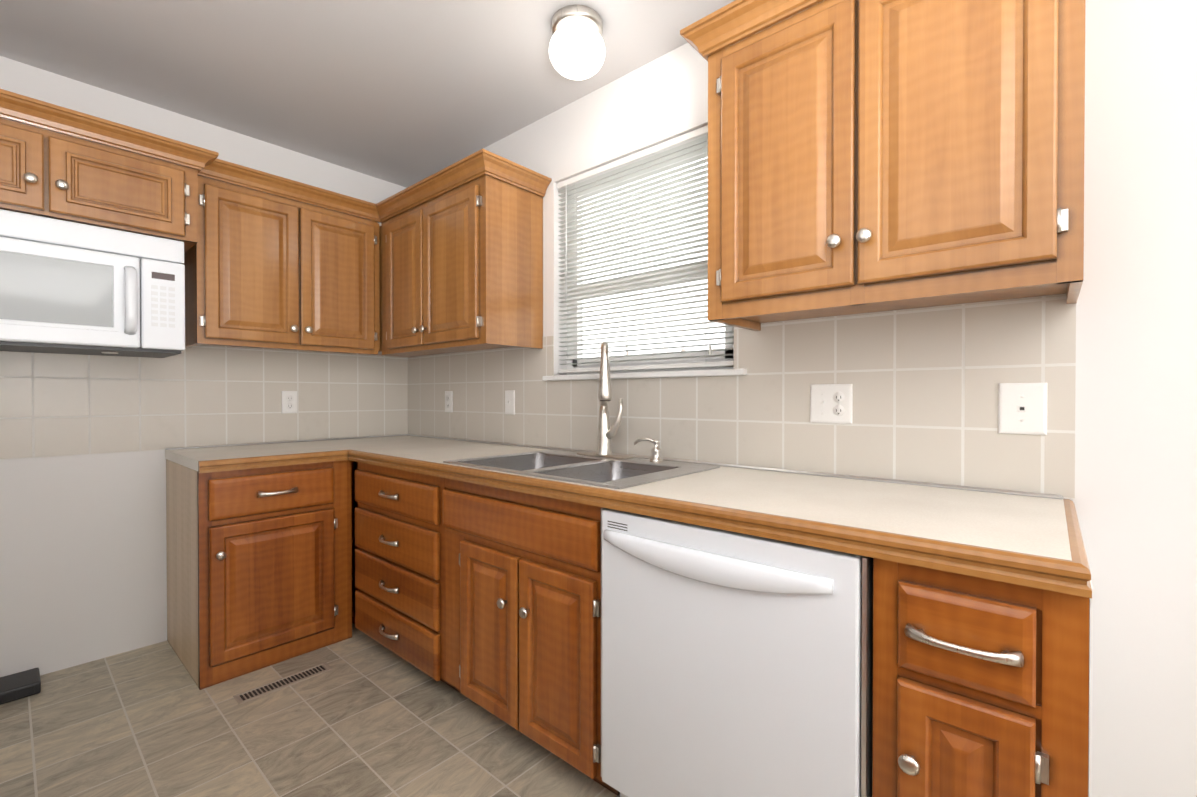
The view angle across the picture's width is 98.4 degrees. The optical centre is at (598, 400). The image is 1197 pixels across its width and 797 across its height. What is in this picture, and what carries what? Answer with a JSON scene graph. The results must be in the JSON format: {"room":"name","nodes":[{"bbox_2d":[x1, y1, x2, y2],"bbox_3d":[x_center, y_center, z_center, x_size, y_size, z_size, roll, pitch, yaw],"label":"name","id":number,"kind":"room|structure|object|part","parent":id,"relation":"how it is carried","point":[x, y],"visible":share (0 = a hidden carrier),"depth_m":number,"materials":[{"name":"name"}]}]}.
{"room":"kitchen","nodes":[
{"label":"kitchen","id":0,"kind":"room"},
{"bbox_2d":[0,56,405,676],"bbox_3d":[-2.029,-0.113,2.414,0.140,2.430,2.640,0,1,41],"label":"wall","id":1,"kind":"structure","parent":0,"point":[82,560],"depth_m":2.19,"materials":[{"name":"white paint"}]},
{"bbox_2d":[0,89,207,255],"bbox_3d":[-2.044,-0.818,1.903,0.497,0.365,0.838,0,1,41],"label":"upper cabinet","id":2,"kind":"object","parent":1,"relation":"attached to","point":[45,171],"depth_m":1.86,"materials":[{"name":"brown wood"}]},
{"bbox_2d":[0,209,184,357],"bbox_3d":[-2.055,-0.407,1.901,0.487,0.454,0.780,0,1,41],"label":"over-the-range microwave","id":3,"kind":"object","parent":2,"relation":"attached to","point":[67,287],"visible":1,"depth_m":1.86,"materials":[{"name":"white plastic"},{"name":"glass"},{"name":"black plastic"}]},
{"bbox_2d":[0,344,407,459],"bbox_3d":[-1.929,-0.036,2.420,0.005,0.524,2.160,0,1,41],"label":"tile backsplash","id":4,"kind":"structure","parent":1,"relation":"attached to","point":[52,404],"depth_m":2.43,"materials":[{"name":"beige tile"}]},
{"bbox_2d":[282,391,296,413],"bbox_3d":[-1.638,0.009,2.743,0.008,0.120,0.074,0,1,41],"label":"outlet","id":5,"kind":"object","parent":4,"relation":"attached to","point":[289,401],"visible":1,"depth_m":2.74,"materials":[{"name":"white plastic"}]},
{"bbox_2d":[184,150,387,355],"bbox_3d":[-1.518,-0.646,2.573,0.412,0.760,0.823,0,1,41],"label":"upper cabinet","id":6,"kind":"object","parent":1,"relation":"attached to","point":[273,271],"depth_m":2.41,"materials":[{"name":"brown wood"}]},
{"bbox_2d":[0,623,619,796],"bbox_3d":[0.134,1.146,0.537,5.880,0.060,2.640,0,1,41],"label":"floor","id":7,"kind":"structure","parent":0,"point":[366,716],"depth_m":1.70,"materials":[{"name":"tile"}]},
{"bbox_2d":[0,668,40,704],"bbox_3d":[-2.202,1.083,1.960,0.169,0.045,0.115,0,1,41],"label":"electrical outlet box","id":8,"kind":"object","parent":7,"relation":"on","point":[20,685],"visible":0.98,"depth_m":1.94,"materials":[{"name":"black plastic"}]},
{"bbox_2d":[233,662,331,704],"bbox_3d":[-1.228,1.103,2.026,0.080,0.004,0.325,0,1,41],"label":"floor vent","id":9,"kind":"object","parent":7,"relation":"in","point":[270,687],"visible":1,"depth_m":2.01,"materials":[{"name":"beige metal"}]},
{"bbox_2d":[333,438,420,449],"bbox_3d":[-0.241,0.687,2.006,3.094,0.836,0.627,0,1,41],"label":"countertop","id":10,"kind":"structure","parent":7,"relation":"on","point":[396,441],"depth_m":2.68,"materials":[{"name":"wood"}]},
{"bbox_2d":[165,458,1076,796],"bbox_3d":[-0.617,0.690,1.575,3.094,0.836,0.596,0,1,41],"label":"base cabinet","id":11,"kind":"object","parent":7,"relation":"on","point":[481,586],"depth_m":1.99,"materials":[{"name":"brown wood"}]},
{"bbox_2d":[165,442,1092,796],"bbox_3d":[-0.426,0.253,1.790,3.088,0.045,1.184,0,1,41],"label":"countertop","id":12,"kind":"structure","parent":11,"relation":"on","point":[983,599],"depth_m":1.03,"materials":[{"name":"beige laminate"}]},
{"bbox_2d":[443,342,719,488],"bbox_3d":[-0.079,0.090,1.833,0.834,0.630,0.550,0,1,41],"label":"sink","id":13,"kind":"object","parent":12,"relation":"in","point":[603,466],"visible":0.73,"depth_m":1.91,"materials":[{"name":"silver metal"}]},
{"bbox_2d":[443,450,719,488],"bbox_3d":[-0.079,0.315,1.835,0.834,0.181,0.550,0,1,41],"label":"basin","id":14,"kind":"object","parent":13,"relation":"in","point":[608,470],"depth_m":1.87,"materials":[{"name":"silver metal"}]},
{"bbox_2d":[634,438,662,461],"bbox_3d":[0.187,0.180,1.907,0.108,0.086,0.053,0,1,41],"label":"soap dispenser","id":15,"kind":"object","parent":13,"relation":"on","point":[656,457],"depth_m":1.88,"materials":[{"name":"silver metal"}]},
{"bbox_2d":[577,342,632,458],"bbox_3d":[0.000,-0.002,2.026,0.250,0.450,0.138,0,1,41],"label":"faucet","id":16,"kind":"object","parent":12,"relation":"on","point":[605,433],"depth_m":2.01,"materials":[{"name":"silver metal"}]},
{"bbox_2d":[601,508,872,796],"bbox_3d":[0.438,0.697,1.382,0.646,0.825,0.642,0,1,41],"label":"dishwasher","id":17,"kind":"object","parent":7,"relation":"on","point":[734,664],"visible":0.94,"depth_m":1.11,"materials":[{"name":"white metal"}]},
{"bbox_2d":[0,0,734,187],"bbox_3d":[0.134,-1.343,0.518,5.880,0.060,2.640,0,1,41],"label":"ceiling","id":18,"kind":"structure","parent":0,"point":[406,93],"depth_m":2.02,"materials":[{"name":"white paint"}]},
{"bbox_2d":[549,5,604,79],"bbox_3d":[-0.075,-1.234,1.816,0.198,0.178,0.198,0,1,41],"label":"ceiling light fixture","id":19,"kind":"object","parent":18,"relation":"attached to","point":[576,48],"visible":1,"depth_m":1.75,"materials":[{"name":"white glass"}]},
{"bbox_2d":[408,0,1196,796],"bbox_3d":[0.956,-0.106,1.470,5.600,2.430,0.140,0,1,41],"label":"wall","id":20,"kind":"structure","parent":0,"point":[1136,408],"depth_m":1.17,"materials":[{"name":"white paint"}]},
{"bbox_2d":[380,150,547,355],"bbox_3d":[-0.738,-0.646,2.598,0.941,0.760,0.374,0,1,41],"label":"upper cabinet","id":21,"kind":"object","parent":20,"relation":"attached to","point":[461,270],"depth_m":2.34,"materials":[{"name":"brown wood"}]},
{"bbox_2d":[542,125,746,380],"bbox_3d":[0.168,-0.546,2.131,1.000,0.915,0.163,0,1,41],"label":"window unit","id":22,"kind":"structure","parent":20,"relation":"in","point":[681,150],"depth_m":2.11,"materials":[{"name":"white plastic"}]},
{"bbox_3d":[0.152,-0.100,2.116,1.000,0.022,0.113,0,1,41],"label":"sill","id":23,"kind":"part","parent":22,"relation":"part of","materials":[{"name":"white"}]},
{"bbox_3d":[0.203,-0.558,2.171,0.810,0.803,0.004,0,1,41],"label":"glass","id":24,"kind":"part","parent":22,"relation":"part of","materials":[{"name":"white"}]},
{"bbox_2d":[408,294,1075,499],"bbox_3d":[-0.037,-0.035,2.239,3.093,0.524,0.005,0,1,41],"label":"tile backsplash","id":25,"kind":"structure","parent":20,"relation":"attached to","point":[924,381],"depth_m":1.57,"materials":[{"name":"beige tile"}]},
{"bbox_2d":[445,391,452,411],"bbox_3d":[-0.855,0.008,2.944,0.074,0.120,0.008,0,1,41],"label":"outlet","id":26,"kind":"object","parent":25,"relation":"attached to","point":[448,401],"visible":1,"depth_m":2.94,"materials":[{"name":"white plastic"}]},
{"bbox_2d":[505,390,514,414],"bbox_3d":[-0.448,0.011,2.584,0.074,0.120,0.016,0,1,41],"label":"light switch","id":27,"kind":"object","parent":25,"relation":"attached to","point":[509,401],"visible":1,"depth_m":2.58,"materials":[{"name":"white plastic"}]},
{"bbox_2d":[810,384,852,423],"bbox_3d":[0.707,0.010,1.577,0.122,0.120,0.016,0,1,41],"label":"outlet","id":28,"kind":"object","parent":25,"relation":"attached to","point":[831,403],"visible":1,"depth_m":1.58,"materials":[{"name":"white plastic"}]},
{"bbox_2d":[998,383,1046,434],"bbox_3d":[1.051,0.021,1.282,0.094,0.128,0.009,0,1,41],"label":"phone jack","id":29,"kind":"object","parent":25,"relation":"attached to","point":[1022,408],"visible":1,"depth_m":1.28,"materials":[{"name":"white plastic"}]},
{"bbox_2d":[696,0,1084,327],"bbox_3d":[0.715,-0.658,1.348,0.794,0.807,0.348,0,1,41],"label":"upper cabinet","id":30,"kind":"object","parent":20,"relation":"attached to","point":[866,156],"depth_m":1.18,"materials":[{"name":"brown wood"}]},
{"label":"outside","id":31,"kind":"structure","parent":0,"visible":0},
{"bbox_2d":[583,157,724,357],"bbox_3d":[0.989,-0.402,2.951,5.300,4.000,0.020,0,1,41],"label":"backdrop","id":32,"kind":"structure","parent":31,"point":[655,325],"depth_m":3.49,"materials":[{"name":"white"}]}
]}

